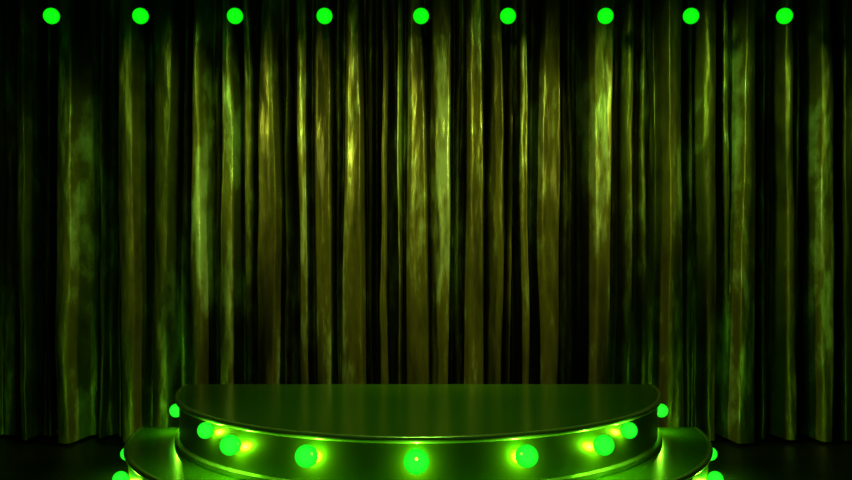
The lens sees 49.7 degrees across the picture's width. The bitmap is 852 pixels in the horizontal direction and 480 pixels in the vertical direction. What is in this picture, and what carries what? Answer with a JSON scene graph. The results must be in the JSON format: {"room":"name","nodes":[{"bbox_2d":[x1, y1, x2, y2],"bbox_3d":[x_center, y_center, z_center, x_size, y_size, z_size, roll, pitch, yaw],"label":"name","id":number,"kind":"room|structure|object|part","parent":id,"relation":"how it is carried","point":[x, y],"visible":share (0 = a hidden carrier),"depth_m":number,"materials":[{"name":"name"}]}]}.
{"room":"theater stage","nodes":[
{"label":"theater stage","id":0,"kind":"room"},
{"bbox_2d":[0,433,851,479],"bbox_3d":[0.000,1.960,4.100,11.200,0.100,10.200,0,0,0],"label":"floor","id":1,"kind":"structure","parent":0,"point":[39,457],"depth_m":8.01,"materials":[{"name":"black"}]},
{"bbox_2d":[112,384,723,479],"bbox_3d":[-0.058,1.552,6.348,4.808,0.716,2.565,0,0,0],"label":"podium","id":2,"kind":"object","parent":1,"relation":"on","point":[224,431],"visible":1,"depth_m":6.20,"materials":[{"name":"metal"}]},
{"bbox_3d":[-2.199,1.723,6.624,0.116,0.116,0.116,0,0,-23],"label":"light bulb","id":3,"kind":"part","parent":2,"relation":"part of","materials":[{"name":"green glass"}]},
{"bbox_3d":[-2.408,1.723,7.413,0.108,0.108,0.108,0,0,-5],"label":"light bulb","id":4,"kind":"part","parent":2,"relation":"part of","materials":[{"name":"green glass"}]},
{"bbox_3d":[-2.022,1.381,7.449,0.110,0.110,0.110,0,0,-5],"label":"light bulb","id":5,"kind":"part","parent":2,"relation":"part of","materials":[{"name":"green glass"}]},
{"bbox_3d":[-1.483,1.281,6.189,0.112,0.112,0.112,0,0,-42],"label":"light bulb","id":6,"kind":"part","parent":2,"relation":"part of","materials":[{"name":"green glass"}]},
{"bbox_3d":[-1.271,1.331,5.970,0.136,0.136,0.136,0,0,39],"label":"light bulb","id":7,"kind":"part","parent":2,"relation":"part of","materials":[{"name":"green glass"}]},
{"bbox_3d":[-0.736,1.329,5.656,0.142,0.142,0.142,0,0,21],"label":"light bulb","id":8,"kind":"part","parent":2,"relation":"part of","materials":[{"name":"green glass"}]},
{"bbox_3d":[-0.058,1.331,5.524,0.154,0.154,0.154,0,0,0],"label":"light bulb","id":9,"kind":"part","parent":2,"relation":"part of","materials":[{"name":"green glass"}]},
{"bbox_3d":[-0.058,1.572,6.405,4.630,0.042,2.450,0,0,0],"label":"edge trim","id":10,"kind":"part","parent":2,"relation":"part of","materials":[{"name":"metal"}]},
{"bbox_3d":[-0.058,1.215,6.600,3.893,0.042,2.060,0,0,0],"label":"edge trim","id":11,"kind":"part","parent":2,"relation":"part of","materials":[{"name":"metal"}]},
{"bbox_3d":[-0.058,1.530,6.600,3.893,0.045,2.060,0,0,0],"label":"trim","id":12,"kind":"part","parent":2,"relation":"part of","materials":[{"name":"metal"}]},
{"bbox_3d":[0.620,1.329,5.656,0.142,0.142,0.142,0,0,-21],"label":"light bulb","id":13,"kind":"part","parent":2,"relation":"part of","materials":[{"name":"green glass"}]},
{"bbox_3d":[1.155,1.331,5.970,0.136,0.136,0.136,0,0,-39],"label":"light bulb","id":14,"kind":"part","parent":2,"relation":"part of","materials":[{"name":"green glass"}]},
{"bbox_3d":[1.367,1.281,6.189,0.112,0.112,0.112,0,0,42],"label":"light bulb","id":15,"kind":"part","parent":2,"relation":"part of","materials":[{"name":"green glass"}]},
{"bbox_3d":[1.906,1.381,7.449,0.110,0.110,0.110,0,0,5],"label":"light bulb","id":16,"kind":"part","parent":2,"relation":"part of","materials":[{"name":"green glass"}]},
{"bbox_3d":[2.292,1.723,7.413,0.108,0.108,0.108,0,0,5],"label":"light bulb","id":17,"kind":"part","parent":2,"relation":"part of","materials":[{"name":"green glass"}]},
{"bbox_3d":[2.083,1.723,6.624,0.116,0.116,0.116,0,0,23],"label":"light bulb","id":18,"kind":"part","parent":2,"relation":"part of","materials":[{"name":"green glass"}]},
{"bbox_3d":[0.000,-3.140,6.100,11.200,0.100,6.200,0,0,0],"label":"ceiling","id":19,"kind":"structure","parent":0,"visible":0},
{"bbox_2d":[0,0,574,443],"bbox_3d":[-1.875,-0.590,8.730,6.649,4.960,0.528,0,0,0],"label":"stage curtain","id":20,"kind":"object","parent":19,"relation":"hanging from","point":[371,194],"visible":0.91,"depth_m":8.69,"materials":[{"name":"green fabric"}]},
{"bbox_2d":[575,0,851,443],"bbox_3d":[3.327,-0.589,8.730,3.749,4.962,0.519,0,0,0],"label":"stage curtain","id":21,"kind":"object","parent":19,"relation":"hanging from","point":[713,206],"visible":0.97,"depth_m":8.71,"materials":[{"name":"green fabric"}]},
{"bbox_3d":[0.000,-2.750,8.175,9.400,0.680,0.060,0,0,0],"label":"batten","id":22,"kind":"object","parent":19,"relation":"hanging from","visible":0},
{"bbox_2d":[43,0,59,23],"bbox_3d":[-3.297,-2.156,8.110,0.140,0.507,0.160,0,0,0],"label":"hanging lamp","id":23,"kind":"object","parent":22,"relation":"hanging from","point":[50,15],"visible":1,"depth_m":8.05,"materials":[{"name":"green glass"}]},
{"bbox_3d":[-3.297,-1.972,8.100,0.140,0.140,0.140,0,0,0],"label":"globe","id":24,"kind":"part","parent":23,"relation":"part of","materials":[{"name":"green glass"}]},
{"bbox_2d":[132,0,148,23],"bbox_3d":[-2.514,-2.156,8.110,0.140,0.507,0.160,0,0,0],"label":"hanging lamp","id":25,"kind":"object","parent":22,"relation":"hanging from","point":[139,15],"visible":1,"depth_m":8.05,"materials":[{"name":"green glass"}]},
{"bbox_3d":[-2.514,-1.972,8.100,0.140,0.140,0.140,0,0,0],"label":"globe","id":26,"kind":"part","parent":25,"relation":"part of","materials":[{"name":"green glass"}]},
{"bbox_2d":[227,0,242,23],"bbox_3d":[-1.682,-2.156,8.110,0.140,0.507,0.160,0,0,0],"label":"hanging lamp","id":27,"kind":"object","parent":22,"relation":"hanging from","point":[234,15],"visible":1,"depth_m":8.05,"materials":[{"name":"green glass"}]},
{"bbox_3d":[-1.682,-1.972,8.100,0.140,0.140,0.140,0,0,0],"label":"globe","id":28,"kind":"part","parent":27,"relation":"part of","materials":[{"name":"green glass"}]},
{"bbox_2d":[317,0,331,23],"bbox_3d":[-0.894,-2.156,8.110,0.140,0.507,0.160,0,0,0],"label":"hanging lamp","id":29,"kind":"object","parent":22,"relation":"hanging from","point":[324,15],"visible":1,"depth_m":8.05,"materials":[{"name":"green glass"}]},
{"bbox_3d":[-0.894,-1.972,8.100,0.140,0.140,0.140,0,0,0],"label":"globe","id":30,"kind":"part","parent":29,"relation":"part of","materials":[{"name":"green glass"}]},
{"bbox_2d":[413,8,428,23],"bbox_3d":[-0.044,-2.156,8.110,0.140,0.507,0.160,0,0,0],"label":"hanging lamp","id":31,"kind":"object","parent":22,"relation":"hanging from","point":[420,15],"visible":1,"depth_m":8.05,"materials":[{"name":"green glass"}]},
{"bbox_2d":[500,0,515,23],"bbox_3d":[0.722,-2.156,8.110,0.140,0.507,0.160,0,0,0],"label":"hanging lamp","id":32,"kind":"object","parent":22,"relation":"hanging from","point":[507,15],"visible":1,"depth_m":8.05,"materials":[{"name":"green glass"}]},
{"bbox_3d":[0.722,-1.972,8.100,0.140,0.140,0.140,0,0,0],"label":"globe","id":33,"kind":"part","parent":32,"relation":"part of","materials":[{"name":"green glass"}]},
{"bbox_2d":[597,0,613,23],"bbox_3d":[1.580,-2.156,8.110,0.140,0.507,0.160,0,0,0],"label":"hanging lamp","id":34,"kind":"object","parent":22,"relation":"hanging from","point":[605,15],"visible":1,"depth_m":8.05,"materials":[{"name":"green glass"}]},
{"bbox_3d":[1.580,-1.972,8.100,0.140,0.140,0.140,0,0,0],"label":"globe","id":35,"kind":"part","parent":34,"relation":"part of","materials":[{"name":"green glass"}]},
{"bbox_2d":[683,0,698,23],"bbox_3d":[2.333,-2.156,8.110,0.140,0.507,0.160,0,0,0],"label":"hanging lamp","id":36,"kind":"object","parent":22,"relation":"hanging from","point":[690,15],"visible":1,"depth_m":8.05,"materials":[{"name":"green glass"}]},
{"bbox_3d":[2.333,-1.972,8.100,0.140,0.140,0.140,0,0,0],"label":"globe","id":37,"kind":"part","parent":36,"relation":"part of","materials":[{"name":"green glass"}]},
{"bbox_2d":[776,8,792,23],"bbox_3d":[3.156,-2.156,8.110,0.140,0.507,0.160,0,0,0],"label":"hanging lamp","id":38,"kind":"object","parent":22,"relation":"hanging from","point":[784,15],"visible":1,"depth_m":8.05,"materials":[{"name":"green glass"}]}
]}

